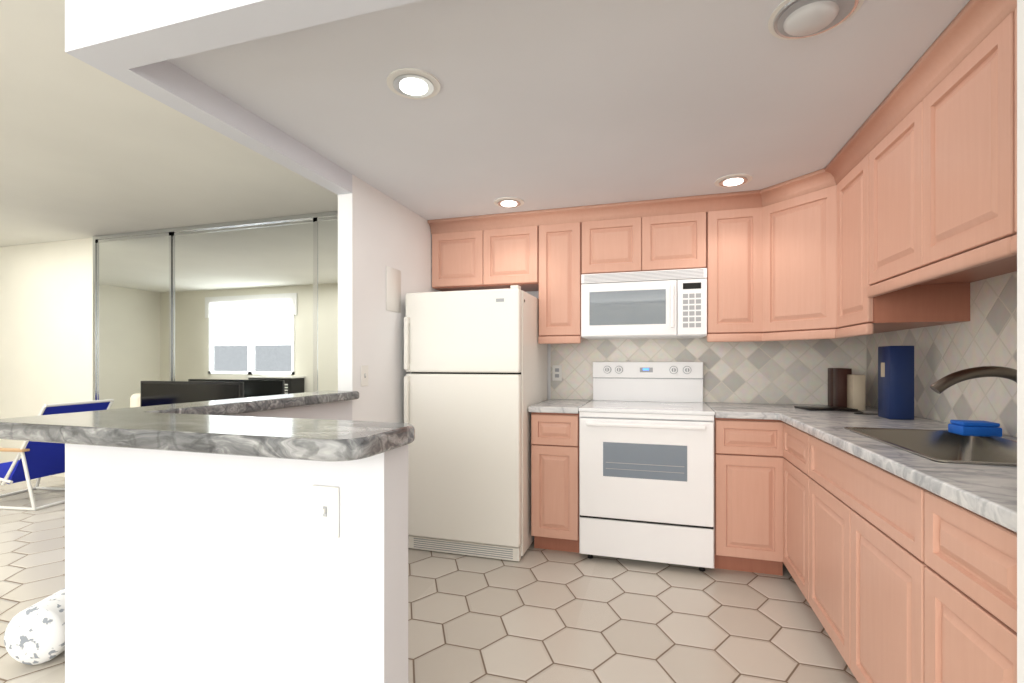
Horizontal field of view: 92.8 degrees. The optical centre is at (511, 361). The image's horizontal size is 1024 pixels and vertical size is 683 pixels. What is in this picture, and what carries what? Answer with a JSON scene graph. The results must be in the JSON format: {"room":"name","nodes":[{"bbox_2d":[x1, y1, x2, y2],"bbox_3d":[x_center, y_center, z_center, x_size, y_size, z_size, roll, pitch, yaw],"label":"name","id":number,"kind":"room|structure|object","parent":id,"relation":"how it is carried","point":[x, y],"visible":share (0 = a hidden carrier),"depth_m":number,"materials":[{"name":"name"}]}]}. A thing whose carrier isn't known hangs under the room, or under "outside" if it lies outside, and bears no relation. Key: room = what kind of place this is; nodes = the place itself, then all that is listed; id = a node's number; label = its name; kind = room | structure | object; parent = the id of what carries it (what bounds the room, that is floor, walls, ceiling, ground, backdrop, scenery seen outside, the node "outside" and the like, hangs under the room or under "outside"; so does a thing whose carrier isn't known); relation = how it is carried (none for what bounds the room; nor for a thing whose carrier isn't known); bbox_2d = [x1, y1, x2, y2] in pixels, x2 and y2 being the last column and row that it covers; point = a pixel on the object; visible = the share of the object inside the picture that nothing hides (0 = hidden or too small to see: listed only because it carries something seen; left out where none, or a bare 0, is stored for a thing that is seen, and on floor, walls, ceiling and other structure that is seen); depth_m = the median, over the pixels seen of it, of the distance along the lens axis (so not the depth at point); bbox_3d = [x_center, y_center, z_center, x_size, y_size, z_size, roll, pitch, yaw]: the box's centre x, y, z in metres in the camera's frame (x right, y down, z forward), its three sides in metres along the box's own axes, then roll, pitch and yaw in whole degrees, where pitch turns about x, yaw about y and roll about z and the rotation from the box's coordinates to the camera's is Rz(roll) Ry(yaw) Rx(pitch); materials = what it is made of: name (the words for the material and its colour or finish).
{"room":"kitchen","nodes":[
{"label":"kitchen","id":0,"kind":"room"},
{"bbox_2d":[0,238,92,476],"bbox_3d":[-3.945,-0.030,4.880,7.050,2.440,0.100,0,0,17],"label":"wall","id":1,"kind":"structure","parent":0,"point":[46,322],"depth_m":5.11,"materials":[{"name":"white paint"}]},
{"bbox_2d":[93,211,337,408],"bbox_3d":[-2.377,-0.028,4.332,3.700,2.435,0.055,0,0,17],"label":"mirror","id":2,"kind":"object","parent":1,"relation":"in","point":[252,305],"depth_m":4.40,"materials":[{"name":"clear glass"}]},
{"bbox_2d":[0,0,337,246],"bbox_3d":[-3.594,-1.300,0.790,10.060,0.100,7.860,0,0,17],"label":"ceiling","id":3,"kind":"structure","parent":0,"point":[87,150],"depth_m":3.03,"materials":[{"name":"white paint"}]},
{"bbox_2d":[227,174,441,535],"bbox_3d":[-0.873,-0.030,2.691,0.090,2.440,2.460,0,0,17],"label":"wall","id":4,"kind":"structure","parent":0,"point":[378,231],"depth_m":2.79,"materials":[{"name":"white paint"}]},
{"bbox_2d":[0,391,358,439],"bbox_3d":[-1.111,0.177,1.929,0.210,0.044,1.432,0,0,17],"label":"countertop","id":5,"kind":"structure","parent":4,"relation":"on","point":[318,397],"depth_m":2.06,"materials":[{"name":"stone"}]},
{"bbox_2d":[65,0,351,194],"bbox_3d":[-1.076,-1.075,2.010,0.090,0.350,1.263,0,0,17],"label":"header","id":6,"kind":"object","parent":4,"relation":"attached to","point":[168,83],"visible":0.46,"depth_m":1.78,"materials":[{"name":"white paint"}]},
{"bbox_2d":[361,365,367,385],"bbox_3d":[-0.814,0.077,2.705,0.014,0.115,0.070,0,0,17],"label":"light switch","id":7,"kind":"object","parent":4,"relation":"attached to","point":[364,375],"visible":1,"depth_m":2.70,"materials":[{"name":"white plastic"}]},
{"bbox_2d":[386,266,400,312],"bbox_3d":[-0.729,-0.443,3.003,0.006,0.265,0.170,0,0,17],"label":"switchboard","id":8,"kind":"object","parent":4,"relation":"attached to","point":[393,289],"visible":1,"depth_m":3.00,"materials":[{"name":"white plastic"}]},
{"bbox_2d":[0,476,857,682],"bbox_3d":[-3.555,1.240,0.851,10.300,0.100,8.000,0,0,17],"label":"floor","id":9,"kind":"structure","parent":0,"point":[536,615],"depth_m":2.27,"materials":[{"name":"tile"}]},
{"bbox_2d":[4,588,64,664],"bbox_3d":[-1.881,1.075,2.126,0.224,0.224,0.521,0,0,-3],"label":"pouf","id":10,"kind":"object","parent":9,"relation":"on","point":[34,634],"visible":0.42,"depth_m":1.89,"materials":[{"name":"white fabric"}]},
{"bbox_2d":[0,399,113,510],"bbox_3d":[-4.077,0.764,4.216,0.844,0.852,0.620,0,0,9],"label":"beach chair","id":11,"kind":"object","parent":9,"relation":"on","point":[38,460],"visible":0.67,"depth_m":4.07,"materials":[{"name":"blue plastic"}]},
{"bbox_2d":[130,393,140,407],"bbox_3d":[-3.401,0.740,4.499,0.150,0.900,0.180,0,0,17],"label":"mattress","id":12,"kind":"object","parent":9,"relation":"on","point":[135,400],"visible":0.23,"depth_m":4.41,"materials":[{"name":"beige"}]},
{"bbox_2d":[141,381,243,406],"bbox_3d":[-2.773,0.680,4.208,1.180,1.020,0.320,0,0,17],"label":"television","id":13,"kind":"object","parent":9,"relation":"on","point":[153,393],"visible":0.21,"depth_m":4.20,"materials":[{"name":"black plastic"}]},
{"bbox_2d":[404,285,546,560],"bbox_3d":[-0.212,0.366,3.311,0.755,1.637,0.795,0,0,17],"label":"refrigerator","id":14,"kind":"object","parent":9,"relation":"on","point":[475,380],"visible":0.9,"depth_m":2.96,"materials":[{"name":"white metal"}]},
{"bbox_2d":[531,412,578,552],"bbox_3d":[0.347,0.752,3.284,0.298,0.875,0.617,0,0,17],"label":"base cabinet","id":15,"kind":"object","parent":9,"relation":"on","point":[555,481],"visible":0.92,"depth_m":2.99,"materials":[{"name":"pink wood"}]},
{"bbox_2d":[529,399,591,413],"bbox_3d":[0.341,0.294,3.277,0.307,0.038,0.639,0,0,17],"label":"countertop","id":16,"kind":"structure","parent":15,"relation":"on","point":[571,406],"depth_m":3.01,"materials":[{"name":"stone"}]},
{"bbox_2d":[578,362,714,571],"bbox_3d":[0.844,0.595,3.087,0.756,1.190,0.698,0,0,17],"label":"range","id":17,"kind":"object","parent":9,"relation":"on","point":[646,478],"visible":1,"depth_m":2.81,"materials":[{"name":"white metal"}]},
{"bbox_2d":[714,417,784,575],"bbox_3d":[1.396,0.752,2.971,0.358,0.875,0.617,0,0,17],"label":"base cabinet","id":18,"kind":"object","parent":9,"relation":"on","point":[748,495],"visible":0.75,"depth_m":2.69,"materials":[{"name":"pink wood"}]},
{"bbox_2d":[783,423,910,650],"bbox_3d":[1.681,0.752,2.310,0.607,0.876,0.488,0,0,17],"label":"base cabinet","id":19,"kind":"object","parent":9,"relation":"on","point":[897,579],"depth_m":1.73,"materials":[{"name":"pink wood"}]},
{"bbox_2d":[705,402,1016,532],"bbox_3d":[1.416,0.294,2.010,0.948,0.038,2.453,0,0,17],"label":"countertop","id":20,"kind":"structure","parent":19,"relation":"on","point":[989,492],"depth_m":1.42,"materials":[{"name":"stone"}]},
{"bbox_2d":[794,406,857,410],"bbox_3d":[1.811,0.270,2.820,0.260,0.009,0.180,0,0,5],"label":"tablet","id":21,"kind":"object","parent":20,"relation":"on","point":[824,408],"visible":0.96,"depth_m":2.77,"materials":[{"name":"black plastic"}]},
{"bbox_2d":[828,368,851,406],"bbox_3d":[1.980,0.157,2.950,0.070,0.235,0.185,0,0,17],"label":"canister","id":22,"kind":"object","parent":20,"relation":"on","point":[836,376],"depth_m":2.88,"materials":[{"name":"brown"}]},
{"bbox_2d":[845,373,864,410],"bbox_3d":[1.969,0.173,2.791,0.060,0.200,0.095,0,0,17],"label":"canister","id":23,"kind":"object","parent":20,"relation":"on","point":[846,387],"depth_m":2.75,"materials":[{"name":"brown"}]},
{"bbox_2d":[835,410,877,414],"bbox_3d":[1.847,0.270,2.611,0.153,0.005,0.184,0,0,17],"label":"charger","id":24,"kind":"object","parent":20,"relation":"on","point":[858,412],"visible":0.98,"depth_m":2.57,"materials":[{"name":"black plastic"}]},
{"bbox_2d":[878,346,913,419],"bbox_3d":[1.864,0.099,2.371,0.102,0.350,0.130,0,0,17],"label":"box","id":25,"kind":"object","parent":20,"relation":"on","point":[895,382],"visible":1,"depth_m":2.31,"materials":[{"name":"blue"}]},
{"bbox_2d":[844,427,1016,465],"bbox_3d":[1.478,0.367,1.615,0.444,0.196,0.724,0,0,17],"label":"sink basin","id":26,"kind":"object","parent":20,"relation":"in","point":[942,446],"visible":0.21,"depth_m":1.90,"materials":[{"name":"silver metal"}]},
{"bbox_2d":[948,420,1001,436],"bbox_3d":[1.735,0.249,1.831,0.120,0.050,0.100,0,0,17],"label":"sponge holder","id":27,"kind":"object","parent":20,"relation":"on","point":[974,428],"visible":1,"depth_m":1.79,"materials":[{"name":"blue"}]},
{"bbox_2d":[911,483,1016,682],"bbox_3d":[1.284,0.752,0.979,0.607,0.876,0.405,0,0,17],"label":"base cabinet","id":28,"kind":"object","parent":9,"relation":"on","point":[964,562],"depth_m":1.09,"materials":[{"name":"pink wood"}]},
{"bbox_2d":[65,0,1023,682],"bbox_3d":[0.111,0.145,1.056,2.910,2.090,0.113,0,0,17],"label":"wall","id":29,"kind":"structure","parent":0,"point":[187,567],"depth_m":1.23,"materials":[{"name":"white paint"}]},
{"bbox_2d":[8,404,414,461],"bbox_3d":[-0.716,0.177,1.230,0.945,0.044,0.318,0,0,17],"label":"countertop","id":30,"kind":"structure","parent":29,"relation":"on","point":[211,427],"depth_m":1.13,"materials":[{"name":"stone"}]},
{"bbox_2d":[87,0,421,68],"bbox_3d":[0.154,-1.075,1.043,2.820,0.350,0.113,0,0,17],"label":"header","id":31,"kind":"object","parent":29,"relation":"attached to","point":[128,34],"visible":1,"depth_m":1.32,"materials":[{"name":"white paint"}]},
{"bbox_2d":[313,485,338,537],"bbox_3d":[-0.444,0.355,1.155,0.074,0.120,0.014,0,0,17],"label":"light switch","id":32,"kind":"object","parent":29,"relation":"attached to","point":[325,510],"visible":1,"depth_m":1.16,"materials":[{"name":"white plastic"}]},
{"bbox_2d":[167,0,969,219],"bbox_3d":[0.522,-1.125,2.276,2.820,0.250,2.460,0,0,17],"label":"ceiling","id":33,"kind":"structure","parent":0,"point":[541,104],"depth_m":1.81,"materials":[{"name":"white paint"}]},
{"bbox_2d":[386,68,439,99],"bbox_3d":[-0.354,-0.993,1.754,0.190,0.014,0.190,0,0,17],"label":"recessed light","id":34,"kind":"object","parent":33,"relation":"in","point":[414,83],"visible":1,"depth_m":1.73,"materials":[{"name":"white plastic"}]},
{"bbox_2d":[427,216,490,291],"bbox_3d":[-0.338,-0.765,3.620,0.394,0.470,0.368,0,0,17],"label":"upper cabinet","id":35,"kind":"object","parent":33,"relation":"hanging from","point":[457,243],"depth_m":3.44,"materials":[{"name":"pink wood"}]},
{"bbox_2d":[494,197,523,207],"bbox_3d":[-0.019,-0.993,3.053,0.190,0.014,0.190,0,0,17],"label":"recessed light","id":36,"kind":"object","parent":33,"relation":"in","point":[508,202],"visible":1,"depth_m":3.02,"materials":[{"name":"white plastic"}]},
{"bbox_2d":[483,212,546,291],"bbox_3d":[0.038,-0.765,3.508,0.392,0.470,0.368,0,0,17],"label":"upper cabinet","id":37,"kind":"object","parent":33,"relation":"hanging from","point":[510,240],"depth_m":3.33,"materials":[{"name":"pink wood"}]},
{"bbox_2d":[535,216,582,339],"bbox_3d":[0.364,-0.547,3.411,0.288,0.755,0.368,0,0,17],"label":"upper cabinet","id":38,"kind":"object","parent":33,"relation":"hanging from","point":[560,241],"depth_m":3.23,"materials":[{"name":"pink wood"}]},
{"bbox_2d":[579,201,642,273],"bbox_3d":[0.688,-0.786,3.314,0.384,0.428,0.368,0,0,17],"label":"upper cabinet","id":39,"kind":"object","parent":33,"relation":"hanging from","point":[612,233],"depth_m":3.13,"materials":[{"name":"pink wood"}]},
{"bbox_2d":[643,196,710,270],"bbox_3d":[1.056,-0.786,3.204,0.384,0.428,0.368,0,0,17],"label":"upper cabinet","id":40,"kind":"object","parent":33,"relation":"hanging from","point":[676,231],"depth_m":3.02,"materials":[{"name":"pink wood"}]},
{"bbox_2d":[581,268,706,339],"bbox_3d":[0.866,-0.364,3.233,0.765,0.409,0.421,0,0,17],"label":"microwave","id":41,"kind":"object","parent":40,"relation":"attached to","point":[665,304],"visible":1,"depth_m":3.06,"materials":[{"name":"white"}]},
{"bbox_2d":[705,190,758,339],"bbox_3d":[1.391,-0.585,3.104,0.312,0.830,0.368,0,0,17],"label":"upper cabinet","id":42,"kind":"object","parent":33,"relation":"hanging from","point":[733,274],"depth_m":2.93,"materials":[{"name":"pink wood"}]},
{"bbox_2d":[715,173,751,186],"bbox_3d":[1.218,-0.993,2.684,0.190,0.014,0.190,0,0,17],"label":"recessed light","id":43,"kind":"object","parent":33,"relation":"in","point":[734,180],"visible":1,"depth_m":2.66,"materials":[{"name":"white plastic"}]},
{"bbox_2d":[759,164,834,335],"bbox_3d":[1.590,-0.588,2.709,0.312,0.824,0.311,0,0,17],"label":"upper cabinet","id":44,"kind":"object","parent":33,"relation":"hanging from","point":[797,215],"depth_m":2.69,"materials":[{"name":"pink wood"}]},
{"bbox_2d":[768,0,863,39],"bbox_3d":[0.864,-0.992,1.391,0.236,0.059,0.236,0,0,17],"label":"recessed light","id":45,"kind":"object","parent":33,"relation":"in","point":[795,19],"visible":1,"depth_m":1.38,"materials":[{"name":"white plastic"}]},
{"bbox_2d":[755,332,881,339],"bbox_3d":[1.815,-0.585,2.830,0.652,0.830,0.652,0,0,17],"label":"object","id":46,"kind":"object","parent":33,"relation":"hanging from","point":[766,335],"depth_m":2.70,"materials":[{"name":"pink wood"}]},
{"bbox_2d":[835,132,969,331],"bbox_3d":[1.799,-0.585,2.282,0.368,0.830,0.405,0,0,17],"label":"upper cabinet","id":47,"kind":"object","parent":33,"relation":"hanging from","point":[858,308],"depth_m":2.22,"materials":[{"name":"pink wood"}]},
{"bbox_2d":[867,76,1016,287],"bbox_3d":[1.677,-0.665,1.871,0.368,0.670,0.453,0,0,17],"label":"upper cabinet","id":48,"kind":"object","parent":33,"relation":"hanging from","point":[898,212],"depth_m":1.91,"materials":[{"name":"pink wood"}]},
{"bbox_2d":[915,0,1016,271],"bbox_3d":[1.547,-0.665,1.437,0.368,0.670,0.453,0,0,17],"label":"upper cabinet","id":49,"kind":"object","parent":33,"relation":"hanging from","point":[959,91],"depth_m":1.48,"materials":[{"name":"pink wood"}]},
{"bbox_2d":[1003,0,1016,243],"bbox_3d":[1.413,-0.665,0.985,0.368,0.670,0.489,0,0,17],"label":"upper cabinet","id":50,"kind":"object","parent":33,"relation":"hanging from","point":[1009,6],"depth_m":1.28,"materials":[{"name":"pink wood"}]},
{"bbox_2d":[526,291,866,405],"bbox_3d":[0.891,-0.030,3.497,3.010,2.440,0.108,0,0,17],"label":"wall","id":51,"kind":"structure","parent":0,"point":[785,372],"depth_m":3.26,"materials":[{"name":"beige tile"}]},
{"bbox_2d":[552,365,561,380],"bbox_3d":[0.333,0.083,3.603,0.070,0.115,0.008,0,0,17],"label":"outlet","id":52,"kind":"object","parent":51,"relation":"attached to","point":[556,372],"visible":1,"depth_m":3.60,"materials":[{"name":"white plastic"}]},
{"bbox_3d":[1.178,-0.030,-0.633,0.100,2.440,7.660,0,0,17],"label":"wall","id":53,"kind":"structure","parent":0,"visible":0},
{"bbox_2d":[867,271,1016,436],"bbox_3d":[1.868,-0.128,1.870,0.008,0.804,2.450,0,0,17],"label":"wall","id":54,"kind":"structure","parent":53,"relation":"attached to","point":[986,335],"depth_m":2.03,"materials":[{"name":"beige tile"}]},
{"bbox_3d":[1.748,0.196,1.608,0.068,0.156,0.147,0,0,17],"label":"faucet","id":55,"kind":"object","parent":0,"visible":0},
{"bbox_2d":[930,366,1016,393],"bbox_3d":[1.631,0.095,1.684,0.307,0.161,0.038,0,0,17],"label":"faucet","id":56,"kind":"object","parent":55,"relation":"attached to","point":[940,386],"visible":0.94,"depth_m":1.68,"materials":[{"name":"metal"}]}
]}

